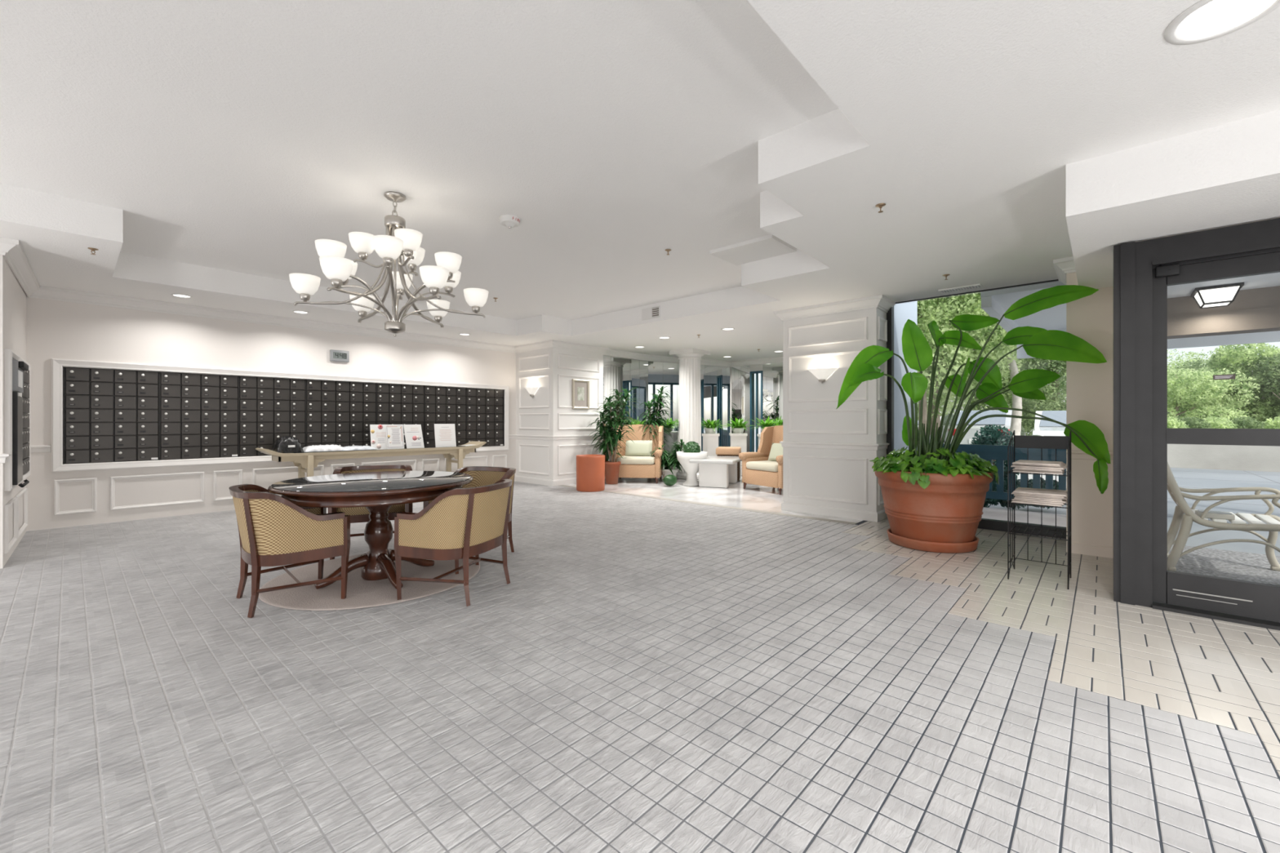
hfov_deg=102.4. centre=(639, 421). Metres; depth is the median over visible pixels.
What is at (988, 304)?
trim
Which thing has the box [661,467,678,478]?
pot
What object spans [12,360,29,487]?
entry directory
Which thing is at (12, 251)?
trim
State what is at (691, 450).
planter
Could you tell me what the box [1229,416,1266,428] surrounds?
shrub
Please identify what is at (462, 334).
recessed light
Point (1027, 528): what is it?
shelf
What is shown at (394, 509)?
seat cushion
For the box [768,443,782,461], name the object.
throw pillow
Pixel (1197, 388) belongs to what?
broadleaf tree
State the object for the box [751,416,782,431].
potted fern
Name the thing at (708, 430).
tub
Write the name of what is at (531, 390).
wall sconce
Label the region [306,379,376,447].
bank
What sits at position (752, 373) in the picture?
window frame
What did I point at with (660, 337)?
recessed light
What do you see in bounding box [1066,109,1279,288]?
ceiling
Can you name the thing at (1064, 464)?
newspaper
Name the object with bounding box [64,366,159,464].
mailboxes
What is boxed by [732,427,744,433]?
tub
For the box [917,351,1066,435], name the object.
broadleaf tree
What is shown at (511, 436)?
trim
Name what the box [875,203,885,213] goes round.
sprinkler
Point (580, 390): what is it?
print
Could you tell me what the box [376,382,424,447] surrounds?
bank
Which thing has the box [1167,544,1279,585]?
door mat
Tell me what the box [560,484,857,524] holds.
trim
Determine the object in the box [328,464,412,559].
barrel chair
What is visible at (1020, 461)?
newspaper
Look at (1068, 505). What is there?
shelf
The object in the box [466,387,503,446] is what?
bank
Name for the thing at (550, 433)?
pillar
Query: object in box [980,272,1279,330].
roof porch
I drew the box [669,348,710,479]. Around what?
fluted column
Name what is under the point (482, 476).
barrel chair
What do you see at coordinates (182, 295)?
recessed light
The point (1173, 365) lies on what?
broadleaf tree
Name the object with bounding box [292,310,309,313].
recessed light
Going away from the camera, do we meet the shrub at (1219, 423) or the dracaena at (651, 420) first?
the dracaena at (651, 420)
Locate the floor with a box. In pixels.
[0,475,1279,852]
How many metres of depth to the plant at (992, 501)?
7.53 m
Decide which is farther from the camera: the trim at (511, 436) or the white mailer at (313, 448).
the trim at (511, 436)
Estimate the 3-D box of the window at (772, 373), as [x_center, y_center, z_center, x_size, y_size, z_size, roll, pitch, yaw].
[3.522,-0.140,11.832,4.200,2.680,0.200,0,0,42]
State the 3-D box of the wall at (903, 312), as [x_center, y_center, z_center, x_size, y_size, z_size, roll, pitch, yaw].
[4.133,-1.800,8.491,1.180,6.000,4.350,0,0,42]
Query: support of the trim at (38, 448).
attached to the wall at (60, 335)
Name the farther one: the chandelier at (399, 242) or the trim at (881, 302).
the trim at (881, 302)
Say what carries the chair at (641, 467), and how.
on the floor
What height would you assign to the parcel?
0.226 m
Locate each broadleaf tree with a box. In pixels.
[917,292,1017,432]
[917,292,1024,440]
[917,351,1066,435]
[932,292,1022,440]
[972,351,1066,435]
[1167,348,1214,420]
[1167,356,1272,422]
[1167,367,1260,428]
[1177,364,1279,425]
[1205,342,1279,423]
[1246,353,1279,421]
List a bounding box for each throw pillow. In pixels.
[625,440,652,456]
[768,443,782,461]
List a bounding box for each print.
[572,378,589,408]
[577,386,584,400]
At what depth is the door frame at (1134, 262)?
3.35 m
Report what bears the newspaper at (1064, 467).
on the newspaper at (1016, 468)
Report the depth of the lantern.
5.42 m
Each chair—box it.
[228,484,350,617]
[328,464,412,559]
[394,479,512,606]
[422,466,515,564]
[608,424,663,483]
[738,425,782,494]
[1167,462,1279,571]
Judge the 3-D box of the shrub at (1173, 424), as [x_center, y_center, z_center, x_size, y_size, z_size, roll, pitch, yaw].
[23.074,0.547,22.491,1.499,1.505,1.518,0,0,42]
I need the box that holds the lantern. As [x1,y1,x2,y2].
[1191,282,1244,308]
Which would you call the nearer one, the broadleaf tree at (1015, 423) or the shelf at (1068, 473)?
the shelf at (1068, 473)
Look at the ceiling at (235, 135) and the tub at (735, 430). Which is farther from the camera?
the tub at (735, 430)
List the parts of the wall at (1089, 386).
chair rail, board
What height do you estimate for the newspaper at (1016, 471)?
0.011 m
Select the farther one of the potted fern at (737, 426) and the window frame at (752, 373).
the window frame at (752, 373)
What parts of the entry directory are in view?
edge plate, directory panel, handle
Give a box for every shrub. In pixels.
[1167,417,1189,428]
[1177,416,1213,428]
[1199,417,1238,428]
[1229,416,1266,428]
[1260,416,1279,428]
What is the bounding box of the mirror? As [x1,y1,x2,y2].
[603,355,729,479]
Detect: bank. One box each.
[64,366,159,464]
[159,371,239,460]
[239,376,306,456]
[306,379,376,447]
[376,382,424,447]
[424,386,466,446]
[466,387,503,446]
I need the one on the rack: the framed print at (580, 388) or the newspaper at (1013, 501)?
the newspaper at (1013, 501)
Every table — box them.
[267,471,473,589]
[688,455,742,488]
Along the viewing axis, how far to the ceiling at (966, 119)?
3.03 m
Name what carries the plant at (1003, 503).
on the ground
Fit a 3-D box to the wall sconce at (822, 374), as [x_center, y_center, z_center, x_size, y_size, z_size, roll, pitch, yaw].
[2.295,-0.573,6.523,0.390,0.185,0.131,0,0,42]
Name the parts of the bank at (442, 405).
door, door, door, door, door, door, door, door, door, door, door, door, door, door, door, door, door, door, door, door, door, door, door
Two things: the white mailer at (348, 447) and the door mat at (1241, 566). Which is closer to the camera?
the door mat at (1241, 566)
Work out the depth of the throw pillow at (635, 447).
10.34 m
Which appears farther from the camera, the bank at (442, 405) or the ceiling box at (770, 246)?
the bank at (442, 405)
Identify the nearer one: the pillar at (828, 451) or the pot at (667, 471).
the pillar at (828, 451)
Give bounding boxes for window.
[729,362,782,452]
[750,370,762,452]
[886,279,1066,538]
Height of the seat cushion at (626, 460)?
0.130 m
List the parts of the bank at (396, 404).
door, door, door, door, door, door, door, door, door, door, door, door, door, door, door, door, door, door, door, door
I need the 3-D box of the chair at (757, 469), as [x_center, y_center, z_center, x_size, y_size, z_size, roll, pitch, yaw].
[2.382,0.631,8.907,0.866,1.133,1.044,0,0,-31]
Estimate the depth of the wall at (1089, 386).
4.60 m
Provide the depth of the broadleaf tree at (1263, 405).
29.37 m
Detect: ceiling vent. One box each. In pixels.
[641,306,660,319]
[937,283,982,293]
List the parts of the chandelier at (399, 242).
lamp shade, lamp shade, lamp shade, arm, lamp shade, arm, arm, lamp shade, lamp shade, arm, arm, arm, lamp shade, arm, chain, arm, lamp shade, arm, lamp shade, arm, lamp shade, arm, arm, arm, arm, lamp shade, lamp shade, arm, lamp shade, lamp shade, lamp shade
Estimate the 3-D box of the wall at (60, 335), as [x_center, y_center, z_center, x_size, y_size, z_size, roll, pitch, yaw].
[-4.730,-0.140,8.081,0.495,2.680,6.880,0,0,42]
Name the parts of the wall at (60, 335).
panel moulding, panel moulding, panel moulding, panel moulding, panel moulding, panel moulding, panel moulding, panel moulding, panel moulding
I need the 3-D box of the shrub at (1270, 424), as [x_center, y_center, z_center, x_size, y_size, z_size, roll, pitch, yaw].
[28.040,0.570,22.503,1.487,1.610,1.513,0,0,42]
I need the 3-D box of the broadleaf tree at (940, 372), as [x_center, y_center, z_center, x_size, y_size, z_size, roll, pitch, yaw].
[7.784,-1.762,14.553,4.032,6.364,5.015,0,0,-38]
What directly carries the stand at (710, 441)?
on the floor
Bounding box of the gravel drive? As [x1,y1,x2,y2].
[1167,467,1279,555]
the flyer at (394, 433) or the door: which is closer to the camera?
the door
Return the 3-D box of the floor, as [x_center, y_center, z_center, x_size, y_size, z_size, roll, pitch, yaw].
[0.729,1.277,2.842,14.720,0.156,17.200,0,0,42]
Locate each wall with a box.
[0,254,30,568]
[26,294,515,531]
[893,301,917,455]
[1066,271,1113,558]
[1120,217,1279,244]
[1167,444,1279,471]
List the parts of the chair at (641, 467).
arm, seat, backrest, arm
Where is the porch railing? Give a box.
[928,443,1066,504]
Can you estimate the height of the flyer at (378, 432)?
0.396 m
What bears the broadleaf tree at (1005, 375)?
on the ground
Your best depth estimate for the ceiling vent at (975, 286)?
5.69 m
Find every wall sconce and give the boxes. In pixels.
[524,386,538,397]
[808,368,837,383]
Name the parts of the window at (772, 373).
mirror panel, mirror panel, mirror panel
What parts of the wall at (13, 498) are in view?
panel moulding, niche moulding, panel moulding, niche moulding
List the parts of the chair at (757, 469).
arm, seat, backrest, arm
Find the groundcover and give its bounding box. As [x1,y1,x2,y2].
[869,445,999,488]
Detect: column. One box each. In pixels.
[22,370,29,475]
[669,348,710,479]
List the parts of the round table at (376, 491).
glass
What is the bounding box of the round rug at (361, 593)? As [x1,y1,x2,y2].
[258,554,479,610]
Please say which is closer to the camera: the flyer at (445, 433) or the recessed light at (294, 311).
the recessed light at (294, 311)
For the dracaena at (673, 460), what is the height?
0.854 m
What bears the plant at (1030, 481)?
on the ground
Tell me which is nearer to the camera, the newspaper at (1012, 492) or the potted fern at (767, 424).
the newspaper at (1012, 492)
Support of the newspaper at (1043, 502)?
on the newspaper at (1013, 501)
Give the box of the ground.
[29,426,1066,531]
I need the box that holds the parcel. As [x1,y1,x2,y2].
[271,435,303,453]
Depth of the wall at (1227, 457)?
13.03 m
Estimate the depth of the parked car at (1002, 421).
17.25 m
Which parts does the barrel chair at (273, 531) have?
leg, leg, rail, seat rail, leg, leg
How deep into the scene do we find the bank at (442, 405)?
9.18 m
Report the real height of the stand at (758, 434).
0.920 m
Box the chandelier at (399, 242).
[288,191,488,336]
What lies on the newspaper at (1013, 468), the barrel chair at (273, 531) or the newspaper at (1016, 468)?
the newspaper at (1016, 468)
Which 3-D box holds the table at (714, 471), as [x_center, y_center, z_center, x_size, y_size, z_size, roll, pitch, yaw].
[1.485,0.944,9.700,0.800,0.500,1.240,0,0,22]
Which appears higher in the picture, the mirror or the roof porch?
the roof porch
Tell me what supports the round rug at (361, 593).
on the floor
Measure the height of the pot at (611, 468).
0.420 m
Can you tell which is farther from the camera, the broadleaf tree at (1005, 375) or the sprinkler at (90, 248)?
the broadleaf tree at (1005, 375)
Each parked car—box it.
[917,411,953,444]
[948,409,1026,444]
[1031,410,1066,435]
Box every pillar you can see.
[515,347,603,486]
[779,307,889,522]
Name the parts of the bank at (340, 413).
door, door, door, door, door, door, door, door, door, door, door, door, door, door, door, door, door, door, door, door, door, door, door, door, door, door, door, door, door, door, door, door, door, door, door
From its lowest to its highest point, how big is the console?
0.836 m
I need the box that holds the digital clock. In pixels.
[329,349,349,362]
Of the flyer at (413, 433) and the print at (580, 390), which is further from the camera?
the print at (580, 390)
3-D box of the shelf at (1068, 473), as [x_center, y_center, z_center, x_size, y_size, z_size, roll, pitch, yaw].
[3.043,0.389,3.918,0.356,0.009,0.364,0,0,42]
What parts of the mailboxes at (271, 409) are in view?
door, door, door, door, door, door, door, door, door, door, door, door, door, door, door, door, door, door, door, door, door, door, door, door, door, door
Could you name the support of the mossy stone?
on the floor
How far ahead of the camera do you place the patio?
6.60 m
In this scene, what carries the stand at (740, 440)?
on the floor
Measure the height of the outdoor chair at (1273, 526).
0.924 m
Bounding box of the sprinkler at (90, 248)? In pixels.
[87,247,98,254]
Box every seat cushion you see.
[336,503,404,515]
[616,455,654,464]
[746,460,777,471]
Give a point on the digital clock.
(335, 355)
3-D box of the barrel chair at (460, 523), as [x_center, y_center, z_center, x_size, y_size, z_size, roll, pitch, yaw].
[-1.265,0.820,3.642,0.606,0.768,0.672,0,0,17]
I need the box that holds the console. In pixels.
[255,440,486,478]
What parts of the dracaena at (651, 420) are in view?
crown, crown, crown, crown, crown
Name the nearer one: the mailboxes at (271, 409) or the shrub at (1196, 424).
the mailboxes at (271, 409)
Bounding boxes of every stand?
[702,433,719,455]
[728,433,747,475]
[757,433,760,446]
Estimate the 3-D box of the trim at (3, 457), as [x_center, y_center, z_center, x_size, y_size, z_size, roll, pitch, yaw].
[-5.921,0.305,3.434,0.125,0.080,2.180,0,0,42]
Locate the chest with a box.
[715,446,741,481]
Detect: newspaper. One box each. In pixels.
[1010,465,1067,469]
[1011,492,1067,497]
[1011,498,1067,505]
[1011,500,1062,506]
[1012,459,1063,466]
[1012,462,1066,467]
[1012,468,1064,472]
[1013,466,1063,471]
[1013,470,1064,475]
[1013,487,1067,496]
[1013,494,1066,499]
[1013,497,1066,503]
[1014,495,1062,501]
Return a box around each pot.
[604,461,621,484]
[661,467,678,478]
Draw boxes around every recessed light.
[170,293,192,297]
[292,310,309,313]
[458,333,470,335]
[657,336,670,338]
[721,327,734,330]
[1164,0,1279,44]
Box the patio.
[981,506,1066,527]
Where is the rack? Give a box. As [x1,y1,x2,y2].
[1007,430,1071,589]
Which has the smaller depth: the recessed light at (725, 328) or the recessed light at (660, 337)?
the recessed light at (725, 328)
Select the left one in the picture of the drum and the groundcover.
the drum
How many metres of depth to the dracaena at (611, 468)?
9.74 m
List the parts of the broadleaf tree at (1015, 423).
crown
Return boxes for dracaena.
[587,386,640,484]
[637,386,673,459]
[650,439,684,478]
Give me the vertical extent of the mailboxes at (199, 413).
1.100 m
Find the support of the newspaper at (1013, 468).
on the newspaper at (1016, 471)
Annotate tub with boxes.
[704,427,716,433]
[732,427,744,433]
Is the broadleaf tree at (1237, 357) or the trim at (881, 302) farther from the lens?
the broadleaf tree at (1237, 357)
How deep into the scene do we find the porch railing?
6.96 m
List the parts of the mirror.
mirror panel, mirror panel, mirror panel, mirror panel, mirror panel, mirror panel, mirror panel, mirror panel, mirror panel, mirror panel, mirror panel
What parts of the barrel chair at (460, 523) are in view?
leg, seat rail, rail, leg, leg, leg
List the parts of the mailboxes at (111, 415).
door, door, door, door, door, door, door, door, door, door, door, door, door, door, door, door, door, door, door, door, door, door, door, door, door, door, door, door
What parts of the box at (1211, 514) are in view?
lid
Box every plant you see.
[835,284,1110,493]
[983,481,1000,507]
[991,478,1032,509]
[1028,476,1063,509]
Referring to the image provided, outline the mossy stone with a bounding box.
[662,474,676,485]
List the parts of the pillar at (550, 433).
panel moulding, panel moulding, panel moulding, panel moulding, board, chair rail, panel moulding, panel moulding, panel moulding, panel moulding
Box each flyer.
[369,424,386,449]
[385,424,404,448]
[403,424,424,448]
[434,423,456,447]
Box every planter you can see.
[676,441,707,486]
[874,464,993,553]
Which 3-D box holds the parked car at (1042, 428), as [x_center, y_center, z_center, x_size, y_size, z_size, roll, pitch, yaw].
[14.215,0.492,17.067,1.782,1.736,4.550,0,0,40]
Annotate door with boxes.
[1152,251,1279,622]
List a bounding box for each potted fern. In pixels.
[701,417,724,433]
[722,417,755,433]
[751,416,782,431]
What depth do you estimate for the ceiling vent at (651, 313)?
7.68 m
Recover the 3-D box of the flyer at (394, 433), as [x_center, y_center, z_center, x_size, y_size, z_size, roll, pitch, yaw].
[-3.876,0.249,8.091,0.159,0.394,0.268,0,0,42]
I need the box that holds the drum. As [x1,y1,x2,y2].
[576,454,604,492]
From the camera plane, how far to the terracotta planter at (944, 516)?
4.67 m
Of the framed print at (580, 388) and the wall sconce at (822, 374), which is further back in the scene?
the framed print at (580, 388)
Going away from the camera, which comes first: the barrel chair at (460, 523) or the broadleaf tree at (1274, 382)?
the barrel chair at (460, 523)
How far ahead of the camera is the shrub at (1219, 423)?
22.70 m
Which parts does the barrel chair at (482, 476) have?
leg, rail, seat rail, leg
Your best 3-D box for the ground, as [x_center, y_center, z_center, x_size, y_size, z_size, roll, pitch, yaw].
[16.728,1.580,18.579,160.000,0.440,170.000,0,0,42]
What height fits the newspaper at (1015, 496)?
0.011 m
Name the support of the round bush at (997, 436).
on the ground
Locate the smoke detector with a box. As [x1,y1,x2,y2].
[498,214,520,228]
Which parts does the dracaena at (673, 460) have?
crown, crown, crown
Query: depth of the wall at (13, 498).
4.39 m
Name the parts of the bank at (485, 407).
door, door, door, door, door, door, door, door, door, door, door, door, door, door, door, door, door, door, door, door, door, door, door, door, door, door, door, door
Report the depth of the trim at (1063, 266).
4.69 m
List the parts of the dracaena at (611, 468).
crown, stem, crown, stem, crown, stem, crown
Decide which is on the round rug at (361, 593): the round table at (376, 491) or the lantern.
the round table at (376, 491)
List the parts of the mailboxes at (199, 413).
door, door, door, door, door, door, door, door, door, door, door, door, door, door, door, door, door, door, door, door, door, door, door, door, door, door, door, door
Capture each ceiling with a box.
[0,0,838,319]
[0,0,1279,361]
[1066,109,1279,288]
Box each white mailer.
[302,444,343,452]
[342,445,377,450]
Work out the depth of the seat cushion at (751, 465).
8.74 m
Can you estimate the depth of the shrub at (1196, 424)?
22.69 m
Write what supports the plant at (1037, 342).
in the terracotta planter at (944, 516)
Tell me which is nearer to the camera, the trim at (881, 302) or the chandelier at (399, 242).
the chandelier at (399, 242)
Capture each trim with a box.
[0,236,782,366]
[0,453,11,463]
[30,444,50,453]
[509,434,516,438]
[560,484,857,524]
[773,294,895,320]
[981,296,1279,359]
[1053,256,1075,284]
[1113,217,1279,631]
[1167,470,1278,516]
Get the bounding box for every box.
[709,234,796,265]
[1195,509,1235,519]
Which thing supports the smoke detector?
attached to the ceiling at (235, 135)
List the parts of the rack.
frame, header plate, frame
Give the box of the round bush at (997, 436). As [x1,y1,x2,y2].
[970,424,1018,481]
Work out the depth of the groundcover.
4.70 m
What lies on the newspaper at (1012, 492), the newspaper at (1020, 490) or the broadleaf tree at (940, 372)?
the newspaper at (1020, 490)
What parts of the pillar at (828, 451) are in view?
panel moulding, panel moulding, panel moulding, panel moulding, board, chair rail, panel moulding, panel moulding, panel moulding, panel moulding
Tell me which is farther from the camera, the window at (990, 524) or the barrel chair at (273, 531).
the window at (990, 524)
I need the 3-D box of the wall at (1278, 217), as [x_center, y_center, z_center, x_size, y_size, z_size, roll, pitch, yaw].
[5.456,-0.140,1.513,5.915,2.680,0.170,0,0,42]
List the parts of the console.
leg, leg, glass, leg, leg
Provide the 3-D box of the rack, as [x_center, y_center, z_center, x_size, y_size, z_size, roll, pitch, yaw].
[3.045,0.638,3.920,0.358,1.128,0.380,0,0,42]
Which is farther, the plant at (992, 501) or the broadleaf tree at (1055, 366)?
the broadleaf tree at (1055, 366)
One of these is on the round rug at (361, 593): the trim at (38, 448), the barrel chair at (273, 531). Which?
the barrel chair at (273, 531)
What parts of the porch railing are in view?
rail, rail, rail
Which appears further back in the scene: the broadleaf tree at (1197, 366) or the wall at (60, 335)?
the broadleaf tree at (1197, 366)
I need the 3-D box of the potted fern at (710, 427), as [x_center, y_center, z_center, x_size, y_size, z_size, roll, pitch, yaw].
[1.547,0.095,11.405,0.758,0.357,0.805,0,0,8]
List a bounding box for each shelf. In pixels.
[1008,470,1071,476]
[1008,497,1071,508]
[1008,525,1071,541]
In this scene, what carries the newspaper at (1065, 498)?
on the newspaper at (1015, 496)
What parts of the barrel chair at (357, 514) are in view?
leg, rail, rail, leg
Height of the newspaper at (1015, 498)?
0.011 m

